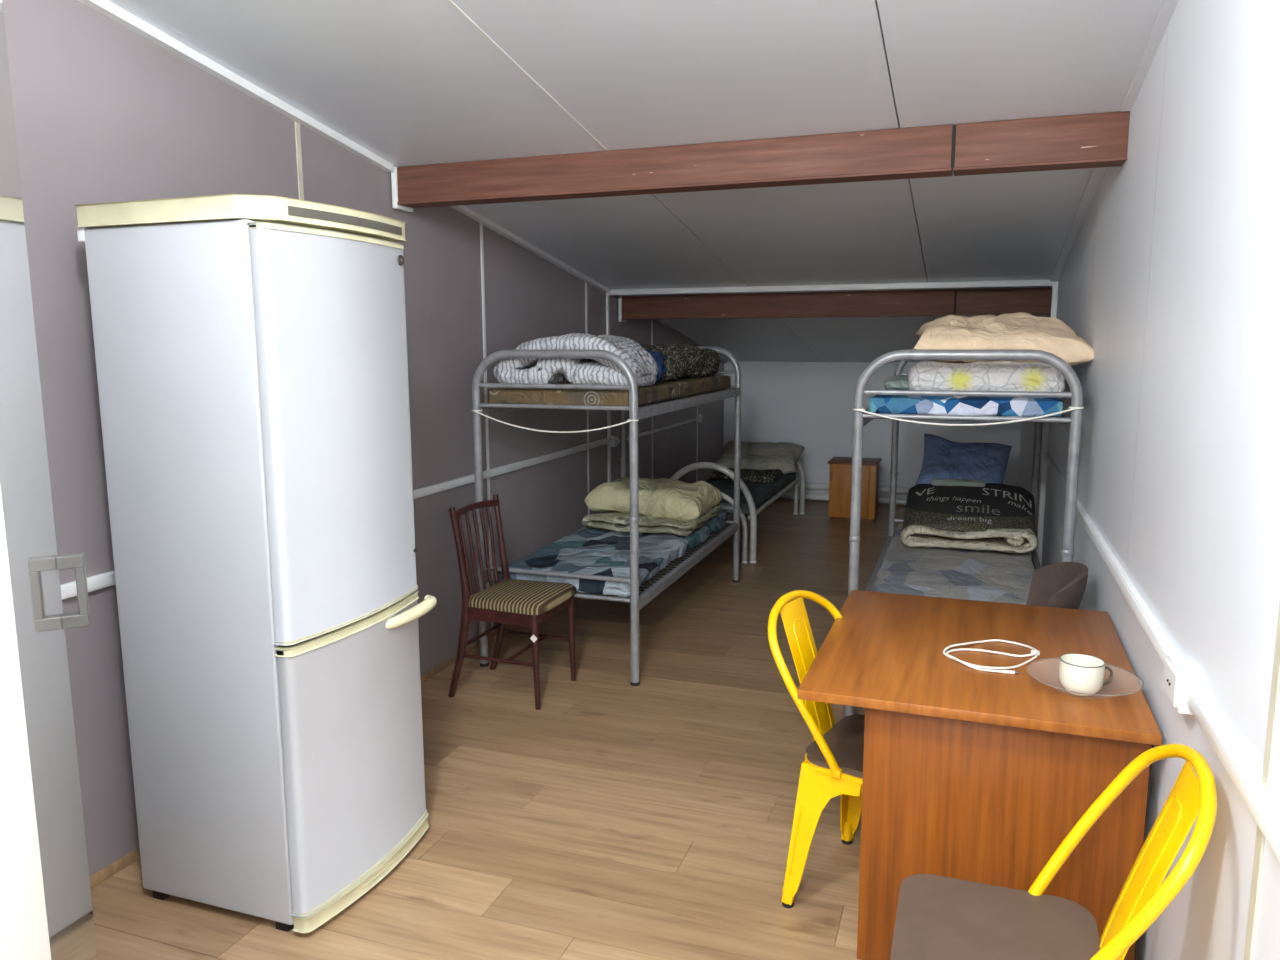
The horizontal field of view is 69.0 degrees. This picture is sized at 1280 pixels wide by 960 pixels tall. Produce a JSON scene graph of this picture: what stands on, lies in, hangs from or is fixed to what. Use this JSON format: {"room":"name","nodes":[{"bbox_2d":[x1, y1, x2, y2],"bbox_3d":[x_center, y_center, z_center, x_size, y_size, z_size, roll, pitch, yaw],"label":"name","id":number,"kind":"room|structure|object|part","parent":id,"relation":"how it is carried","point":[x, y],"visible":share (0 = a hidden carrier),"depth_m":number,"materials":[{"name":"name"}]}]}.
{"room":"dormitory","nodes":[
{"label":"dormitory","id":0,"kind":"room"},
{"bbox_2d":[0,485,50,959],"bbox_3d":[-0.714,0.284,0.955,2.847,2.360,0.120,3,9,19],"label":"wall","id":1,"kind":"structure","parent":0,"point":[24,934],"depth_m":0.98,"materials":[{"name":"paint"}]},
{"bbox_2d":[0,0,97,959],"bbox_3d":[-0.969,0.218,1.468,0.088,2.318,0.834,-4,9,-25],"label":"door","id":2,"kind":"structure","parent":1,"relation":"in","point":[35,564],"depth_m":1.62,"materials":[{"name":"grey laminate"}]},
{"bbox_3d":[-1.120,0.219,1.840,0.046,0.145,0.028,-4,9,-25],"label":"handle","id":3,"kind":"part","parent":2,"relation":"part of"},
{"bbox_2d":[2,0,723,876],"bbox_3d":[-0.995,-0.634,4.405,0.064,3.158,10.920,3,9,19],"label":"wall","id":4,"kind":"structure","parent":0,"point":[104,113],"depth_m":3.12,"materials":[{"name":"grey paint"}]},
{"bbox_3d":[-1.506,-0.161,2.980,0.030,2.650,1.349,3,9,19],"label":"wall panel","id":5,"kind":"part","parent":4,"relation":"part of","materials":[{"name":"grey paint"}]},
{"bbox_2d":[78,0,393,171],"bbox_3d":[-1.547,-1.351,2.600,0.035,0.483,2.870,3,9,19],"label":"trim","id":6,"kind":"structure","parent":4,"relation":"attached to","point":[107,8],"depth_m":3.08,"materials":[{"name":"white plastic"}]},
{"bbox_2d":[89,624,513,888],"bbox_3d":[-0.578,0.751,5.683,0.010,0.035,8.650,3,9,19],"label":"baseboard","id":7,"kind":"structure","parent":4,"relation":"attached to","point":[126,860],"depth_m":2.89,"materials":[{"name":"laminate"}]},
{"bbox_2d":[60,418,696,599],"bbox_3d":[-0.743,-0.048,5.085,0.021,0.057,7.590,3,9,19],"label":"duct","id":8,"kind":"object","parent":4,"relation":"attached to","point":[68,590],"visible":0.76,"depth_m":4.73,"materials":[{"name":"white plastic"}]},
{"bbox_2d":[611,435,617,446],"bbox_3d":[-0.186,-0.277,6.605,0.042,0.080,0.080,3,9,19],"label":"power outlet","id":9,"kind":"object","parent":8,"relation":"attached to","point":[614,442],"visible":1,"depth_m":6.57,"materials":[{"name":"white plastic"}]},
{"bbox_3d":[-1.051,-0.247,4.261,0.030,2.436,1.365,3,9,19],"label":"wall panel","id":10,"kind":"part","parent":4,"relation":"part of","materials":[{"name":"grey paint"}]},
{"bbox_2d":[450,205,610,292],"bbox_3d":[-0.613,-1.311,5.259,0.035,0.397,2.358,3,9,19],"label":"trim","id":11,"kind":"structure","parent":4,"relation":"attached to","point":[463,209],"depth_m":5.18,"materials":[{"name":"white plastic"}]},
{"bbox_3d":[-0.592,-0.333,5.551,0.030,2.220,1.367,3,9,19],"label":"wall panel","id":12,"kind":"part","parent":4,"relation":"part of","materials":[{"name":"grey paint"}]},
{"bbox_2d":[606,295,610,481],"bbox_3d":[-0.218,-0.328,6.553,0.012,1.908,0.044,3,9,19],"label":"trim","id":13,"kind":"structure","parent":4,"relation":"attached to","point":[607,296],"depth_m":6.53,"materials":[{"name":"white plastic"}]},
{"bbox_3d":[-0.140,-0.416,6.823,0.030,2.004,1.328,3,9,19],"label":"wall panel","id":14,"kind":"part","parent":4,"relation":"part of","materials":[{"name":"grey paint"}]},
{"bbox_2d":[611,295,726,362],"bbox_3d":[0.334,-1.248,7.966,0.030,0.574,3.222,3,9,19],"label":"trim","id":15,"kind":"structure","parent":4,"relation":"attached to","point":[617,297],"depth_m":7.82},
{"bbox_3d":[0.300,-0.491,8.064,0.030,1.781,1.299,3,9,19],"label":"wall panel","id":16,"kind":"part","parent":4,"relation":"part of","materials":[{"name":"grey paint"}]},
{"bbox_2d":[696,414,701,422],"bbox_3d":[0.551,-0.572,8.656,0.042,0.080,0.080,3,9,19],"label":"power outlet","id":17,"kind":"object","parent":4,"relation":"attached to","point":[698,416],"visible":1,"depth_m":8.62,"materials":[{"name":"white plastic"}]},
{"bbox_3d":[0.684,-0.542,9.146,0.030,1.557,0.986,3,9,19],"label":"wall panel","id":18,"kind":"part","parent":4,"relation":"part of","materials":[{"name":"grey paint"}]},
{"bbox_2d":[91,498,905,959],"bbox_3d":[0.388,1.019,4.185,2.947,0.060,10.970,3,9,19],"label":"floor","id":19,"kind":"structure","parent":0,"point":[611,819],"depth_m":3.23,"materials":[{"name":"laminate"}]},
{"bbox_2d":[73,194,436,932],"bbox_3d":[-1.049,0.224,2.744,0.673,1.953,0.636,3,9,19],"label":"refrigerator","id":20,"kind":"object","parent":19,"relation":"on","point":[251,357],"visible":1,"depth_m":2.48,"materials":[{"name":"metal"}]},
{"bbox_3d":[-0.810,-0.656,2.519,0.081,0.014,0.608,3,9,19],"label":"door trim","id":21,"kind":"part","parent":20,"relation":"part of","materials":[{"name":"plastic"}]},
{"bbox_3d":[-0.809,-0.139,2.597,0.083,1.056,0.612,3,9,19],"label":"door","id":22,"kind":"part","parent":20,"relation":"part of","materials":[{"name":"metal"}]},
{"bbox_3d":[-0.806,0.380,2.674,0.081,0.008,0.608,3,9,19],"label":"door trim","id":23,"kind":"part","parent":20,"relation":"part of","materials":[{"name":"plastic"}]},
{"bbox_3d":[-0.806,0.405,2.678,0.083,0.020,0.610,3,9,19],"label":"door trim","id":24,"kind":"part","parent":20,"relation":"part of","materials":[{"name":"plastic"}]},
{"bbox_3d":[-0.806,0.765,2.732,0.083,0.747,0.612,3,9,19],"label":"door","id":25,"kind":"part","parent":20,"relation":"part of","materials":[{"name":"metal"}]},
{"bbox_3d":[-0.803,1.131,2.787,0.081,0.010,0.608,3,9,19],"label":"door trim","id":26,"kind":"part","parent":20,"relation":"part of","materials":[{"name":"plastic"}]},
{"bbox_3d":[-0.802,1.160,2.791,0.088,0.040,0.612,3,9,19],"label":"kick plate","id":27,"kind":"part","parent":20,"relation":"part of","materials":[{"name":"plastic"}]},
{"bbox_3d":[-0.696,0.404,2.851,0.059,0.049,0.249,3,9,22],"label":"handle","id":28,"kind":"part","parent":20,"relation":"part of","materials":[{"name":"plastic"}]},
{"bbox_2d":[448,494,575,709],"bbox_3d":[-0.583,0.538,4.273,0.482,0.881,0.412,3,9,21],"label":"wooden chair","id":29,"kind":"object","parent":19,"relation":"on","point":[529,603],"visible":1,"depth_m":4.18,"materials":[{"name":"red wood"}]},
{"bbox_3d":[-0.817,0.556,4.163,0.123,0.881,0.038,2,9,13],"label":"leg","id":30,"kind":"part","parent":29,"relation":"part of","materials":[{"name":"red wood"}]},
{"bbox_3d":[-0.763,0.130,4.280,0.057,0.042,0.387,3,9,21],"label":"crest rail","id":31,"kind":"part","parent":29,"relation":"part of","materials":[{"name":"red wood"}]},
{"bbox_3d":[-0.685,0.503,4.510,0.122,0.881,0.040,4,10,28],"label":"leg","id":32,"kind":"part","parent":29,"relation":"part of","materials":[{"name":"red wood"}]},
{"bbox_3d":[-0.537,0.521,4.253,0.384,0.052,0.410,3,9,21],"label":"seat","id":33,"kind":"part","parent":29,"relation":"part of","materials":[{"name":"fabric"}]},
{"bbox_3d":[-0.457,0.793,4.064,0.040,0.431,0.036,3,9,21],"label":"leg","id":34,"kind":"part","parent":29,"relation":"part of","materials":[{"name":"red wood"}]},
{"bbox_3d":[-0.326,0.741,4.406,0.040,0.431,0.036,3,9,21],"label":"leg","id":35,"kind":"part","parent":29,"relation":"part of","materials":[{"name":"red wood"}]},
{"bbox_2d":[472,346,740,685],"bbox_3d":[-0.070,0.032,5.319,0.846,1.560,2.031,3,9,19],"label":"bunk bed","id":36,"kind":"object","parent":19,"relation":"on","point":[636,412],"visible":0.58,"depth_m":4.42,"materials":[{"name":"grey paint"}]},
{"bbox_3d":[-0.449,-0.471,5.379,0.032,0.050,1.945,3,9,19],"label":"rail","id":37,"kind":"part","parent":36,"relation":"part of","materials":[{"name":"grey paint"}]},
{"bbox_2d":[471,410,638,432],"bbox_3d":[-0.405,-0.270,4.324,0.848,0.097,0.057,3,9,19],"label":"cord","id":38,"kind":"object","parent":36,"relation":"attached to","point":[476,411],"visible":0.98,"depth_m":4.30,"materials":[{"name":"white fabric"}]},
{"bbox_3d":[-0.403,0.172,4.394,0.840,1.560,0.041,3,9,19],"label":"frame","id":39,"kind":"part","parent":36,"relation":"part of","materials":[{"name":"grey paint"}]},
{"bbox_2d":[489,375,730,405],"bbox_3d":[-0.073,-0.520,5.239,0.737,0.092,1.916,3,9,19],"label":"mattress","id":40,"kind":"object","parent":36,"relation":"on","point":[682,387],"visible":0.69,"depth_m":4.42,"materials":[{"name":"brown fabric"}]},
{"bbox_2d":[493,333,657,386],"bbox_3d":[-0.299,-0.585,4.532,0.737,0.259,0.449,3,9,19],"label":"quilt","id":41,"kind":"object","parent":40,"relation":"on","point":[644,367],"visible":0.73,"depth_m":4.35,"materials":[{"name":"white fabric"}]},
{"bbox_2d":[645,349,666,384],"bbox_3d":[-0.130,-0.588,4.817,0.550,0.179,0.273,3,9,19],"label":"sheet","id":42,"kind":"object","parent":40,"relation":"on","point":[659,358],"visible":0.21,"depth_m":4.69,"materials":[{"name":"blue fabric"}]},
{"bbox_2d":[640,343,719,382],"bbox_3d":[0.044,-0.703,5.483,0.654,0.208,1.243,3,9,19],"label":"folded blanket","id":43,"kind":"object","parent":40,"relation":"on","point":[680,361],"visible":0.46,"depth_m":5.31,"materials":[{"name":"fabric"}]},
{"bbox_2d":[495,512,726,596],"bbox_3d":[-0.072,0.360,5.367,0.731,0.093,1.911,3,9,19],"label":"mattress","id":44,"kind":"object","parent":36,"relation":"on","point":[589,550],"visible":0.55,"depth_m":4.90,"materials":[{"name":"fabric"}]},
{"bbox_2d":[582,503,721,535],"bbox_3d":[0.085,0.215,5.745,0.712,0.101,0.758,3,9,19],"label":"quilt","id":45,"kind":"object","parent":44,"relation":"on","point":[610,520],"visible":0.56,"depth_m":5.44,"materials":[{"name":"beige fabric"}]},
{"bbox_2d":[584,477,723,520],"bbox_3d":[0.093,0.101,5.700,0.724,0.210,0.560,3,9,19],"label":"pillow","id":46,"kind":"object","parent":45,"relation":"on","point":[661,497],"visible":0.88,"depth_m":5.50,"materials":[{"name":"beige fabric"}]},
{"bbox_3d":[0.262,-0.108,6.244,0.840,1.560,0.041,3,9,19],"label":"frame","id":47,"kind":"part","parent":36,"relation":"part of","materials":[{"name":"grey paint"}]},
{"bbox_3d":[0.308,0.446,5.246,0.032,0.050,1.945,3,9,19],"label":"rail","id":48,"kind":"part","parent":36,"relation":"part of","materials":[{"name":"grey metal"}]},
{"bbox_3d":[0.304,-0.434,5.114,0.032,0.050,1.945,3,9,19],"label":"rail","id":49,"kind":"part","parent":36,"relation":"part of","materials":[{"name":"grey metal"}]},
{"bbox_2d":[670,460,805,562],"bbox_3d":[0.820,0.084,7.766,0.782,0.724,2.096,3,9,19],"label":"bed","id":50,"kind":"object","parent":19,"relation":"on","point":[752,517],"visible":0.45,"depth_m":6.75,"materials":[{"name":"paint"}]},
{"bbox_2d":[705,472,795,513],"bbox_3d":[0.821,0.058,7.768,0.655,0.090,1.962,3,9,19],"label":"mattress","id":51,"kind":"object","parent":50,"relation":"on","point":[761,492],"visible":0.31,"depth_m":7.51,"materials":[{"name":"black fabric"}]},
{"bbox_2d":[710,468,782,482],"bbox_3d":[0.929,-0.054,8.070,0.563,0.066,0.499,3,9,19],"label":"folded blanket","id":52,"kind":"object","parent":51,"relation":"on","point":[751,475],"visible":0.8,"depth_m":7.92,"materials":[{"name":"fabric"}]},
{"bbox_2d":[712,441,804,473],"bbox_3d":[1.078,-0.206,8.455,0.792,0.258,0.589,3,9,19],"label":"pillow","id":53,"kind":"object","parent":51,"relation":"on","point":[784,456],"visible":0.73,"depth_m":8.30,"materials":[{"name":"fabric"}]},
{"bbox_3d":[1.135,0.129,7.673,0.031,0.031,2.020,3,9,19],"label":"rail","id":54,"kind":"part","parent":50,"relation":"part of","materials":[{"name":"metal"}]},
{"bbox_2d":[768,590,864,907],"bbox_3d":[0.661,0.781,2.684,0.553,0.854,0.453,6,10,35],"label":"metal chair","id":55,"kind":"object","parent":19,"relation":"on","point":[832,766],"visible":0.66,"depth_m":2.63,"materials":[{"name":"yellow metal"}]},
{"bbox_3d":[0.554,0.997,2.658,0.211,0.412,0.221,6,10,35],"label":"leg","id":56,"kind":"part","parent":55,"relation":"part of","materials":[{"name":"yellow metal"}]},
{"bbox_3d":[0.703,0.771,2.652,0.374,0.020,0.374,6,10,35],"label":"seat","id":57,"kind":"part","parent":55,"relation":"part of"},
{"bbox_3d":[0.683,0.970,2.834,0.211,0.412,0.221,6,10,35],"label":"leg","id":58,"kind":"part","parent":55,"relation":"part of","materials":[{"name":"yellow metal"}]},
{"bbox_2d":[828,457,881,521],"bbox_3d":[1.933,0.083,8.399,0.432,0.530,0.390,3,9,19],"label":"nightstand","id":59,"kind":"object","parent":19,"relation":"on","point":[840,471],"visible":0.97,"depth_m":8.25,"materials":[{"name":"brown wood"}]},
{"bbox_3d":[1.849,0.099,8.252,0.342,0.473,0.019,3,9,19],"label":"door","id":60,"kind":"part","parent":59,"relation":"part of","materials":[{"name":"brown wood"}]},
{"bbox_3d":[2.042,0.110,8.188,0.061,0.478,0.014,3,9,19],"label":"panel","id":61,"kind":"part","parent":59,"relation":"part of","materials":[{"name":"brown wood"}]},
{"bbox_2d":[844,349,1082,716],"bbox_3d":[1.593,0.129,4.626,0.846,1.560,2.036,3,9,19],"label":"bunk bed","id":62,"kind":"object","parent":19,"relation":"on","point":[1072,421],"visible":0.46,"depth_m":3.64,"materials":[{"name":"grey paint"}]},
{"bbox_3d":[1.215,-0.374,4.686,0.032,0.050,1.950,3,9,19],"label":"rail","id":63,"kind":"part","parent":62,"relation":"part of","materials":[{"name":"grey metal"}]},
{"bbox_3d":[1.218,0.506,4.818,0.032,0.050,1.950,3,9,19],"label":"rail","id":64,"kind":"part","parent":62,"relation":"part of","materials":[{"name":"silver metal"}]},
{"bbox_2d":[871,523,1034,604],"bbox_3d":[1.594,0.448,4.673,0.735,0.105,1.921,3,9,19],"label":"mattress","id":65,"kind":"object","parent":62,"relation":"on","point":[955,573],"visible":0.38,"depth_m":4.42,"materials":[{"name":"grey fabric"}]},
{"bbox_2d":[900,525,1037,552],"bbox_3d":[1.794,0.268,5.096,0.683,0.141,0.642,3,9,19],"label":"quilt","id":66,"kind":"object","parent":65,"relation":"on","point":[1003,540],"visible":0.53,"depth_m":4.82,"materials":[{"name":"beige fabric"}]},
{"bbox_2d":[916,433,1011,484],"bbox_3d":[1.861,-0.060,5.397,0.546,0.385,0.307,3,9,19],"label":"pillow","id":67,"kind":"object","parent":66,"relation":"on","point":[944,458],"visible":0.73,"depth_m":5.34,"materials":[{"name":"blue fabric"}]},
{"bbox_2d":[902,483,1037,547],"bbox_3d":[1.816,0.163,5.136,0.670,0.265,0.680,3,9,19],"label":"blanket","id":68,"kind":"object","parent":66,"relation":"on","point":[994,505],"visible":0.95,"depth_m":5.02,"materials":[{"name":"black fabric"}]},
{"bbox_2d":[931,479,985,486],"bbox_3d":[1.802,0.015,5.271,0.297,0.042,0.102,3,9,19],"label":"sheet","id":69,"kind":"object","parent":68,"relation":"on","point":[936,482],"visible":0.98,"depth_m":5.24,"materials":[{"name":"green fabric"}]},
{"bbox_2d":[868,389,1062,416],"bbox_3d":[1.588,-0.422,4.540,0.740,0.080,1.929,3,9,19],"label":"mattress","id":70,"kind":"object","parent":62,"relation":"on","point":[883,404],"visible":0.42,"depth_m":3.65,"materials":[{"name":"blue fabric"}]},
{"bbox_2d":[883,375,909,389],"bbox_3d":[1.263,-0.468,4.439,0.182,0.054,0.554,3,9,19],"label":"sheet","id":71,"kind":"object","parent":70,"relation":"on","point":[900,382],"visible":0.52,"depth_m":4.20,"materials":[{"name":"green fabric"}]},
{"bbox_2d":[908,360,1064,391],"bbox_3d":[1.501,-0.454,4.060,0.620,0.139,0.752,3,9,19],"label":"quilt","id":72,"kind":"object","parent":70,"relation":"on","point":[927,374],"visible":0.84,"depth_m":3.73,"materials":[{"name":"white fabric"}]},
{"bbox_2d":[913,312,1093,365],"bbox_3d":[1.555,-0.606,4.036,0.711,0.243,0.599,2,9,16],"label":"pillow","id":73,"kind":"object","parent":72,"relation":"on","point":[1020,330],"visible":0.67,"depth_m":3.84,"materials":[{"name":"beige fabric"}]},
{"bbox_3d":[1.927,-0.011,5.553,0.840,1.560,0.041,3,9,19],"label":"frame","id":74,"kind":"part","parent":62,"relation":"part of","materials":[{"name":"grey paint"}]},
{"bbox_2d":[852,406,1083,425],"bbox_3d":[1.256,-0.252,3.617,0.850,0.082,0.057,3,9,19],"label":"cord","id":75,"kind":"object","parent":62,"relation":"attached to","point":[1069,407],"visible":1,"depth_m":3.58,"materials":[{"name":"white fabric"}]},
{"bbox_3d":[1.971,0.543,4.553,0.032,0.050,1.950,3,9,19],"label":"rail","id":76,"kind":"part","parent":62,"relation":"part of","materials":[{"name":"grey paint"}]},
{"bbox_3d":[1.968,-0.337,4.421,0.032,0.050,1.950,3,9,19],"label":"rail","id":77,"kind":"part","parent":62,"relation":"part of","materials":[{"name":"grey metal"}]},
{"bbox_2d":[797,590,1161,959],"bbox_3d":[0.939,0.836,2.687,0.800,0.742,0.994,3,9,20],"label":"table","id":78,"kind":"object","parent":19,"relation":"on","point":[970,774],"visible":0.89,"depth_m":2.29,"materials":[{"name":"brown wood"}]},
{"bbox_2d":[943,639,1039,673],"bbox_3d":[0.961,0.473,2.552,0.219,0.015,0.280,7,11,39],"label":"charging cable","id":79,"kind":"object","parent":78,"relation":"on","point":[1034,651],"visible":1,"depth_m":2.54,"materials":[{"name":"white plastic"}]},
{"bbox_3d":[0.866,0.910,2.277,0.637,0.717,0.018,3,9,20],"label":"panel","id":80,"kind":"part","parent":78,"relation":"part of","materials":[{"name":"brown wood"}]},
{"bbox_2d":[1027,658,1143,695],"bbox_3d":[1.092,0.499,2.291,0.260,0.038,0.260,3,9,19],"label":"saucer","id":81,"kind":"object","parent":78,"relation":"on","point":[1046,658],"visible":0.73,"depth_m":2.23,"materials":[{"name":"beige"}]},
{"bbox_2d":[1059,653,1112,695],"bbox_3d":[1.078,0.478,2.271,0.102,0.079,0.105,-7,11,-37],"label":"tea cup","id":82,"kind":"object","parent":81,"relation":"on","point":[1082,673],"visible":0.98,"depth_m":2.24,"materials":[{"name":"white ceramic"}]},
{"bbox_3d":[1.135,0.474,2.258,0.028,0.052,0.008,-2,9,-11],"label":"handle","id":83,"kind":"part","parent":82,"relation":"part of","materials":[{"name":"white ceramic"}]},
{"bbox_2d":[891,744,1216,959],"bbox_3d":[0.734,0.909,1.776,0.553,0.870,0.453,3,9,19],"label":"metal chair","id":84,"kind":"object","parent":19,"relation":"on","point":[938,917],"visible":1,"depth_m":1.78,"materials":[{"name":"yellow metal"}]},
{"bbox_3d":[0.685,0.891,1.791,0.374,0.020,0.374,3,9,19],"label":"seat","id":85,"kind":"part","parent":84,"relation":"part of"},
{"bbox_2d":[1026,562,1088,608],"bbox_3d":[1.313,0.696,3.363,0.507,0.817,0.473,3,9,19],"label":"padded chair","id":86,"kind":"object","parent":19,"relation":"on","point":[1061,584],"visible":0.11,"depth_m":3.33,"materials":[{"name":"brown fabric"}]},
{"bbox_2d":[108,0,1163,361],"bbox_3d":[0.378,-1.299,3.837,2.967,1.862,10.970,3,9,19],"label":"ceiling","id":87,"kind":"structure","parent":0,"point":[409,82],"depth_m":3.13,"materials":[{"name":"white paint"}]},
{"bbox_3d":[-1.044,-1.356,2.573,0.995,1.245,7.678,3,9,19],"label":"panel","id":88,"kind":"part","parent":87,"relation":"part of","materials":[{"name":"white paint"}]},
{"bbox_3d":[-0.048,-1.308,2.223,1.110,1.245,7.678,3,9,19],"label":"panel","id":89,"kind":"part","parent":87,"relation":"part of","materials":[{"name":"white paint"}]},
{"bbox_3d":[0.788,-1.251,7.791,0.995,0.590,3.242,3,9,19],"label":"panel","id":90,"kind":"part","parent":87,"relation":"part of","materials":[{"name":"white paint"}]},
{"bbox_2d":[391,111,1129,211],"bbox_3d":[0.290,-1.199,3.584,2.835,0.174,0.130,3,9,19],"label":"ceiling beam","id":91,"kind":"structure","parent":87,"relation":"attached to","point":[1094,140],"depth_m":3.44,"materials":[{"name":"brown paint"}]},
{"bbox_3d":[-1.035,-1.263,4.050,0.023,0.174,0.130,3,9,19],"label":"plate","id":92,"kind":"part","parent":91,"relation":"part of","materials":[{"name":"white plastic"}]},
{"bbox_2d":[606,279,1057,294],"bbox_3d":[1.114,-1.225,5.938,2.847,0.036,0.036,3,9,19],"label":"trim","id":93,"kind":"structure","parent":87,"relation":"attached to","point":[1009,283],"depth_m":5.87,"materials":[{"name":"white plastic"}]},
{"bbox_2d":[618,288,1051,321],"bbox_3d":[1.203,-1.154,6.182,2.835,0.175,0.130,3,9,19],"label":"ceiling beam","id":94,"kind":"structure","parent":87,"relation":"attached to","point":[1033,301],"depth_m":6.08,"materials":[{"name":"brown paint"}]},
{"bbox_3d":[-0.122,-1.218,6.649,0.023,0.175,0.130,3,9,19],"label":"plate","id":95,"kind":"part","parent":94,"relation":"part of","materials":[{"name":"white plastic"}]},
{"bbox_3d":[1.784,-1.202,7.441,1.110,0.590,3.242,3,9,19],"label":"panel","id":96,"kind":"part","parent":87,"relation":"part of","materials":[{"name":"white paint"}]},
{"bbox_3d":[2.654,-1.160,7.134,0.727,0.590,3.242,3,9,19],"label":"panel","id":97,"kind":"part","parent":87,"relation":"part of","materials":[{"name":"white paint"}]},
{"bbox_3d":[0.822,-1.265,1.916,0.727,1.245,7.678,3,9,19],"label":"panel","id":98,"kind":"part","parent":87,"relation":"part of","materials":[{"name":"white paint"}]},
{"bbox_2d":[723,361,1021,497],"bbox_3d":[2.213,-0.468,9.164,2.847,1.390,0.050,3,9,19],"label":"wall","id":99,"kind":"structure","parent":0,"point":[808,406],"depth_m":9.23,"materials":[{"name":"white paint"}]},
{"bbox_2d":[724,362,917,364],"bbox_3d":[2.200,-1.130,9.035,2.847,0.029,0.014,3,9,19],"label":"trim","id":100,"kind":"structure","parent":99,"relation":"attached to","point":[743,363],"depth_m":9.20,"materials":[{"name":"white plastic"}]},
{"bbox_2d":[770,492,906,504],"bbox_3d":[2.195,0.183,9.171,2.767,0.066,0.133,3,9,19],"label":"pipe","id":101,"kind":"object","parent":99,"relation":"attached to","point":[787,495],"visible":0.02,"depth_m":9.25,"materials":[{"name":"white plastic"}]},
{"bbox_2d":[791,482,912,493],"bbox_3d":[2.194,0.076,9.155,2.767,0.066,0.133,3,9,19],"label":"pipe","id":102,"kind":"object","parent":99,"relation":"attached to","point":[808,485],"visible":0.1,"depth_m":9.21,"materials":[{"name":"white plastic"}]},
{"bbox_2d":[1018,0,1279,959],"bbox_3d":[1.740,-0.500,3.442,0.064,3.158,10.920,3,9,19],"label":"wall","id":103,"kind":"structure","parent":0,"point":[1170,275],"depth_m":1.95,"materials":[{"name":"white paint"}]},
{"bbox_3d":[3.171,-0.429,7.554,0.030,1.786,2.316,3,9,19],"label":"wall panel","id":104,"kind":"part","parent":103,"relation":"part of","materials":[{"name":"white paint"}]},
{"bbox_2d":[1036,286,1057,564],"bbox_3d":[2.445,-0.199,5.615,0.030,1.908,0.044,3,9,19],"label":"trim","id":105,"kind":"structure","parent":103,"relation":"attached to","point":[1054,296],"depth_m":5.62,"materials":[{"name":"white plastic"}]},
{"bbox_3d":[2.558,-0.282,5.832,0.030,2.011,1.336,3,9,19],"label":"wall panel","id":106,"kind":"part","parent":103,"relation":"part of","materials":[{"name":"white paint"}]},
{"bbox_3d":[2.107,-0.198,4.564,0.030,2.224,1.346,3,9,19],"label":"wall panel","id":107,"kind":"part","parent":103,"relation":"part of","materials":[{"name":"white paint"}]},
{"bbox_2d":[1050,167,1106,281],"bbox_3d":[2.032,-1.187,4.327,0.045,0.386,2.358,3,9,19],"label":"trim","id":108,"kind":"structure","parent":103,"relation":"attached to","point":[1097,174],"depth_m":4.21,"materials":[{"name":"white plastic"}]},
{"bbox_3d":[1.652,-0.113,3.284,0.030,2.440,1.360,3,9,19],"label":"wall panel","id":109,"kind":"part","parent":103,"relation":"part of","materials":[{"name":"white paint"}]},
{"bbox_2d":[1121,0,1178,111],"bbox_3d":[1.105,-1.230,1.665,0.030,0.465,2.870,3,9,19],"label":"trim","id":110,"kind":"structure","parent":103,"relation":"attached to","point":[1168,7],"depth_m":2.63,"materials":[{"name":"white plastic"}]},
{"bbox_2d":[1044,452,1279,861],"bbox_3d":[1.657,0.184,3.415,0.021,0.040,5.020,3,9,19],"label":"cable trunking","id":111,"kind":"object","parent":103,"relation":"attached to","point":[1263,809],"visible":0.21,"depth_m":1.69,"materials":[{"name":"white plastic"}]},
{"bbox_3d":[1.807,0.117,3.860,0.003,0.032,4.070,3,9,19],"label":"channel lid","id":112,"kind":"part","parent":111,"relation":"part of","materials":[{"name":"white plastic"}]},
{"bbox_3d":[0.947,0.479,1.466,0.003,0.032,0.830,3,9,19],"label":"channel lid","id":113,"kind":"part","parent":111,"relation":"part of","materials":[{"name":"white plastic"}]},
{"bbox_2d":[1163,654,1199,714],"bbox_3d":[1.099,0.414,1.895,0.042,0.080,0.140,3,9,19],"label":"power outlet","id":114,"kind":"object","parent":103,"relation":"attached to","point":[1179,674],"visible":0.95,"depth_m":1.85,"materials":[{"name":"white plastic"}]},
{"bbox_3d":[1.193,-0.028,1.992,0.030,2.657,1.372,3,9,19],"label":"wall panel","id":115,"kind":"part","parent":103,"relation":"part of","materials":[{"name":"white paint"}]},
{"bbox_3d":[0.766,0.061,0.792,0.030,2.842,1.168,3,9,19],"label":"wall panel","id":116,"kind":"part","parent":103,"relation":"part of","materials":[{"name":"white paint"}]}
]}

